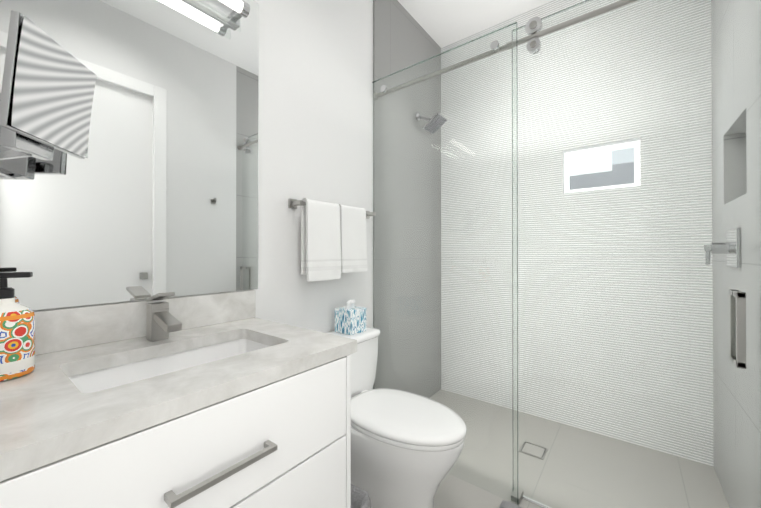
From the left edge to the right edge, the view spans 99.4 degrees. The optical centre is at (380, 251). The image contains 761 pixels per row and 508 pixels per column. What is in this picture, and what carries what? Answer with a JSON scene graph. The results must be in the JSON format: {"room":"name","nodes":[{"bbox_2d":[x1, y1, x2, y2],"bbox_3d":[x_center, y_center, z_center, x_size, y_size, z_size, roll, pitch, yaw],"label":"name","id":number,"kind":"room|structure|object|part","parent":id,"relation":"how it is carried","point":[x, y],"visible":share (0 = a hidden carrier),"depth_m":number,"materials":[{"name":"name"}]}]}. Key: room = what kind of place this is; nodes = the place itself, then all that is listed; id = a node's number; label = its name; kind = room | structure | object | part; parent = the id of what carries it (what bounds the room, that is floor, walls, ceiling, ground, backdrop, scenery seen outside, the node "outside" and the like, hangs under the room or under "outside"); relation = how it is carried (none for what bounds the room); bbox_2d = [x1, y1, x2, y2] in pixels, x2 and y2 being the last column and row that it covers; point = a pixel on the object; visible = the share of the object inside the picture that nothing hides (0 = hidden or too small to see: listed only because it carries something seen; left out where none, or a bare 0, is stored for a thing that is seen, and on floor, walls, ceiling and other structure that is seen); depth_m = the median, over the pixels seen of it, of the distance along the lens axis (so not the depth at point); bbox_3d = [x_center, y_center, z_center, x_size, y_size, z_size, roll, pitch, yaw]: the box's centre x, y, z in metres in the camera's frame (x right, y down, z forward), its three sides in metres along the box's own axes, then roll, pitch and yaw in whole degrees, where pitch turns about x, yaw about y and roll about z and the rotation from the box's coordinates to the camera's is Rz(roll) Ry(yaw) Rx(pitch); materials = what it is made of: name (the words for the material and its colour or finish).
{"room":"bathroom","nodes":[
{"label":"bathroom","id":0,"kind":"room"},
{"bbox_2d":[36,0,372,332],"bbox_3d":[-0.349,-0.298,1.809,0.120,3.000,2.940,0,0,38],"label":"wall","id":1,"kind":"structure","parent":0,"point":[315,120],"depth_m":1.69,"materials":[{"name":"white paint"}]},
{"bbox_2d":[0,0,258,310],"bbox_3d":[-0.686,-0.473,0.990,0.344,1.278,0.890,0,0,38],"label":"vanity mirror","id":2,"kind":"object","parent":1,"relation":"attached to","point":[155,191],"depth_m":1.06,"materials":[{"name":"silver metal"}]},
{"bbox_3d":[-0.909,-0.233,0.781,0.162,0.018,0.075,0,0,38],"label":"arm","id":3,"kind":"part","parent":2,"relation":"part of"},
{"bbox_3d":[-0.836,-0.335,0.789,0.337,0.303,0.219,0,0,38],"label":"makeup mirror","id":4,"kind":"part","parent":2,"relation":"part of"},
{"bbox_2d":[186,0,249,28],"bbox_3d":[-0.749,-0.955,1.085,0.118,0.090,0.620,0,0,38],"label":"light fixture","id":5,"kind":"object","parent":2,"relation":"attached to","point":[224,12],"visible":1,"depth_m":1.28,"materials":[{"name":"silver metal"}]},
{"bbox_3d":[-0.575,-0.971,1.311,0.075,0.024,0.024,0,0,38],"label":"arm","id":6,"kind":"part","parent":5,"relation":"part of"},
{"bbox_2d":[34,290,255,354],"bbox_3d":[-0.823,0.228,1.073,0.020,0.120,0.876,0,0,38],"label":"backsplash","id":7,"kind":"structure","parent":1,"relation":"attached to","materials":[{"name":"stone"}]},
{"bbox_2d":[288,198,375,280],"bbox_3d":[-0.224,-0.057,1.787,0.104,0.407,0.614,0,0,38],"label":"towel rail","id":8,"kind":"object","parent":1,"relation":"attached to","point":[333,241],"visible":1,"depth_m":1.68,"materials":[{"name":"white fabric"}]},
{"bbox_3d":[-0.403,-0.234,1.569,0.063,0.022,0.022,0,0,38],"label":"post","id":9,"kind":"part","parent":8,"relation":"part of","materials":[{"name":"silver metal"}]},
{"bbox_2d":[301,198,340,280],"bbox_3d":[-0.302,-0.057,1.657,0.068,0.407,0.218,0,0,38],"label":"towel","id":10,"kind":"object","parent":8,"relation":"hanging from","point":[320,220],"depth_m":1.62,"materials":[{"name":"white fabric"}]},
{"bbox_2d":[339,204,366,272],"bbox_3d":[-0.165,-0.071,1.835,0.068,0.377,0.203,0,0,38],"label":"towel","id":11,"kind":"object","parent":8,"relation":"hanging from","point":[352,220],"depth_m":1.80,"materials":[{"name":"white fabric"}]},
{"bbox_2d":[373,0,440,397],"bbox_3d":[0.242,-0.295,2.468,0.012,3.000,0.935,0,0,38],"label":"wall tiles","id":12,"kind":"structure","parent":1,"relation":"attached to","point":[402,39],"depth_m":2.39,"materials":[{"name":"grey tile"}]},
{"bbox_2d":[415,112,447,133],"bbox_3d":[0.376,-0.997,2.453,0.222,0.166,0.156,0,0,38],"label":"shower head","id":13,"kind":"object","parent":12,"relation":"attached to","point":[439,120],"depth_m":2.42},
{"bbox_3d":[0.340,-1.025,2.481,0.123,0.068,0.020,0,0,38],"label":"arm","id":14,"kind":"part","parent":13,"relation":"part of"},
{"bbox_2d":[397,0,550,47],"bbox_3d":[0.383,-1.851,1.252,1.970,0.100,2.940,0,0,38],"label":"ceiling","id":15,"kind":"structure","parent":0,"point":[442,23],"depth_m":2.44,"materials":[{"name":"paint"}]},
{"bbox_2d":[441,0,713,465],"bbox_3d":[1.244,-0.295,2.361,1.970,3.000,0.120,0,0,38],"label":"wall","id":16,"kind":"structure","parent":0,"point":[455,212],"depth_m":2.17,"materials":[{"name":"white tile"}]},
{"bbox_2d":[564,140,639,192],"bbox_3d":[1.494,-0.556,2.195,0.425,0.300,0.040,0,0,38],"label":"window unit","id":17,"kind":"structure","parent":16,"relation":"in","point":[634,144],"depth_m":2.17,"materials":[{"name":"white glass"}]},
{"bbox_3d":[1.338,-0.556,2.315,0.030,0.300,0.040,0,0,38],"label":"frame","id":18,"kind":"part","parent":17,"relation":"part of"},
{"bbox_3d":[1.494,-0.691,2.195,0.365,0.030,0.040,0,0,38],"label":"frame","id":19,"kind":"part","parent":17,"relation":"part of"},
{"bbox_3d":[1.494,-0.421,2.194,0.365,0.030,0.040,0,0,38],"label":"frame","id":20,"kind":"part","parent":17,"relation":"part of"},
{"bbox_3d":[1.494,-0.556,2.195,0.365,0.240,0.004,0,0,38],"label":"pane","id":21,"kind":"part","parent":17,"relation":"part of","materials":[{"name":"clear glass"}]},
{"bbox_3d":[1.651,-0.557,2.074,0.030,0.300,0.040,0,0,38],"label":"frame","id":22,"kind":"part","parent":17,"relation":"part of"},
{"bbox_2d":[712,133,746,210],"bbox_3d":[1.875,-0.399,1.698,0.160,0.340,0.400,0,0,38],"label":"wall tiles","id":23,"kind":"structure","parent":16,"relation":"attached to","point":[730,169],"depth_m":1.58,"materials":[{"name":"grey tile"}]},
{"bbox_2d":[711,0,760,149],"bbox_3d":[1.668,-1.185,1.433,0.160,1.230,1.080,0,0,38],"label":"wall tiles","id":24,"kind":"structure","parent":16,"relation":"attached to","point":[722,86],"depth_m":1.44,"materials":[{"name":"grey tile"}]},
{"bbox_2d":[712,186,760,507],"bbox_3d":[1.668,0.485,1.424,0.160,1.430,1.080,0,0,38],"label":"wall tiles","id":25,"kind":"structure","parent":16,"relation":"attached to","point":[738,384],"depth_m":1.38,"materials":[{"name":"white tile"}]},
{"bbox_2d":[704,228,739,267],"bbox_3d":[1.523,-0.015,1.450,0.098,0.170,0.180,0,0,38],"label":"shower valve","id":26,"kind":"object","parent":25,"relation":"attached to","point":[718,249],"depth_m":1.42,"materials":[{"name":"silver metal"}]},
{"bbox_3d":[1.494,0.029,1.473,0.016,0.063,0.016,0,0,38],"label":"stem","id":27,"kind":"part","parent":26,"relation":"part of","materials":[{"name":"silver metal"}]},
{"bbox_3d":[1.494,-0.015,1.472,0.026,0.028,0.022,0,0,38],"label":"lever","id":28,"kind":"part","parent":26,"relation":"part of","materials":[{"name":"silver metal"}]},
{"bbox_3d":[1.557,-0.015,1.424,0.012,0.170,0.180,0,0,38],"label":"plate","id":29,"kind":"part","parent":26,"relation":"part of","materials":[{"name":"silver metal"}]},
{"bbox_2d":[760,432,760,481],"bbox_3d":[1.283,0.906,1.069,0.018,0.585,0.058,0,0,38],"label":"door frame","id":30,"kind":"structure","parent":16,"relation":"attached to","point":[760,456],"depth_m":1.10,"materials":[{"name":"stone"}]},
{"bbox_2d":[429,389,729,507],"bbox_3d":[0.383,1.249,1.237,1.970,0.100,2.940,0,0,38],"label":"floor","id":31,"kind":"structure","parent":0,"point":[454,490],"depth_m":1.76,"materials":[{"name":"tile"}]},
{"bbox_2d":[0,290,356,507],"bbox_3d":[-0.572,0.663,0.878,0.653,1.068,0.876,0,0,38],"label":"bathroom vanity","id":32,"kind":"object","parent":31,"relation":"on","point":[216,400],"visible":1,"depth_m":0.77,"materials":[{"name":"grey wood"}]},
{"bbox_2d":[0,272,34,380],"bbox_3d":[-0.864,0.167,0.739,0.100,0.238,0.100,0,0,38],"label":"soap bottle","id":33,"kind":"object","parent":32,"relation":"on","point":[17,339],"visible":1,"depth_m":0.73,"materials":[{"name":"plastic"}]},
{"bbox_2d":[146,292,181,340],"bbox_3d":[-0.687,0.209,1.026,0.170,0.158,0.050,0,0,38],"label":"faucet","id":34,"kind":"object","parent":32,"relation":"on","point":[159,322],"depth_m":1.03,"materials":[{"name":"silver metal"}]},
{"bbox_2d":[68,339,269,392],"bbox_3d":[-0.553,0.392,0.927,0.298,0.132,0.508,0,0,38],"label":"basin","id":35,"kind":"object","parent":32,"relation":"in","point":[97,378],"depth_m":0.99,"materials":[{"name":"white ceramic"}]},
{"bbox_3d":[-0.364,0.447,0.690,0.020,0.238,0.815,0,0,38],"label":"drawer","id":36,"kind":"part","parent":32,"relation":"part of","materials":[{"name":"white paint"}]},
{"bbox_3d":[-0.319,0.466,0.682,0.013,0.012,0.226,0,0,38],"label":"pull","id":37,"kind":"part","parent":32,"relation":"part of","materials":[{"name":"silver metal"}]},
{"bbox_3d":[-0.364,0.828,0.688,0.020,0.512,0.815,0,0,38],"label":"drawer","id":38,"kind":"part","parent":32,"relation":"part of","materials":[{"name":"white paint"}]},
{"bbox_2d":[351,484,370,507],"bbox_3d":[-0.143,1.052,1.195,0.185,0.291,0.166,0,0,38],"label":"waste bin","id":39,"kind":"object","parent":31,"relation":"on","point":[360,497],"visible":0.27,"depth_m":1.23,"materials":[{"name":"white"}]},
{"bbox_2d":[326,327,466,507],"bbox_3d":[0.025,0.818,1.540,0.789,0.765,0.456,0,0,38],"label":"toilet","id":40,"kind":"object","parent":31,"relation":"on","point":[406,448],"visible":0.62,"depth_m":1.38,"materials":[{"name":"white ceramic"}]},
{"bbox_2d":[335,299,365,334],"bbox_3d":[-0.164,0.350,1.771,0.124,0.178,0.124,0,0,38],"label":"tissue box","id":41,"kind":"object","parent":40,"relation":"on","point":[350,318],"visible":1,"depth_m":1.73,"materials":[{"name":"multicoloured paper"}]},
{"bbox_3d":[-0.202,0.627,1.716,0.209,0.308,0.439,0,0,38],"label":"tank","id":42,"kind":"part","parent":40,"relation":"part of","materials":[{"name":"white ceramic"}]},
{"bbox_3d":[0.023,0.991,1.541,0.778,0.419,0.391,0,0,38],"label":"bowl","id":43,"kind":"part","parent":40,"relation":"part of","materials":[{"name":"white ceramic"}]},
{"bbox_3d":[0.107,0.769,1.478,0.571,0.020,0.389,0,0,38],"label":"seat","id":44,"kind":"part","parent":40,"relation":"part of","materials":[{"name":"white plastic"}]},
{"bbox_3d":[0.106,0.742,1.478,0.584,0.032,0.395,0,0,38],"label":"lid","id":45,"kind":"part","parent":40,"relation":"part of","materials":[{"name":"white plastic"}]},
{"bbox_2d":[499,500,521,507],"bbox_3d":[0.706,1.184,1.144,0.685,0.027,0.506,0,0,38],"label":"bath rug","id":46,"kind":"object","parent":31,"relation":"on","point":[505,504],"visible":1,"depth_m":1.50,"materials":[{"name":"white fabric"}]},
{"bbox_2d":[519,441,547,459],"bbox_3d":[0.924,1.200,1.950,0.132,0.004,0.132,0,0,38],"label":"drain","id":47,"kind":"object","parent":31,"relation":"on","point":[533,448],"depth_m":1.94,"materials":[{"name":"silver metal"}]},
{"bbox_3d":[0.886,1.200,1.901,0.132,0.004,0.007,0,0,38],"label":"frame","id":48,"kind":"part","parent":47,"relation":"part of","materials":[{"name":"silver metal"}]},
{"bbox_2d":[372,0,760,507],"bbox_3d":[0.639,0.050,1.597,1.677,2.301,0.134,0,0,38],"label":"glass shower door","id":49,"kind":"structure","parent":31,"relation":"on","point":[737,298],"depth_m":1.45,"materials":[{"name":"clear glass"}]},
{"bbox_3d":[1.286,0.269,1.172,0.022,0.260,0.016,0,0,38],"label":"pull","id":50,"kind":"part","parent":49,"relation":"part of","materials":[{"name":"silver metal"}]},
{"bbox_3d":[1.232,0.268,1.103,0.022,0.260,0.016,0,0,38],"label":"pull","id":51,"kind":"part","parent":49,"relation":"part of","materials":[{"name":"silver metal"}]},
{"bbox_2d":[746,90,760,192],"bbox_3d":[1.427,-0.402,1.116,0.160,0.340,0.290,0,0,38],"label":"wall tiles","id":52,"kind":"structure","parent":0,"point":[754,163],"depth_m":1.21,"materials":[{"name":"grey tile"}]},
{"label":"outside","id":53,"kind":"structure","parent":0,"visible":0},
{"bbox_2d":[570,151,633,189],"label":"window","id":54,"kind":"structure","parent":53,"point":[604,173],"depth_m":6.18,"materials":[{"name":"grey glass"}]}
]}

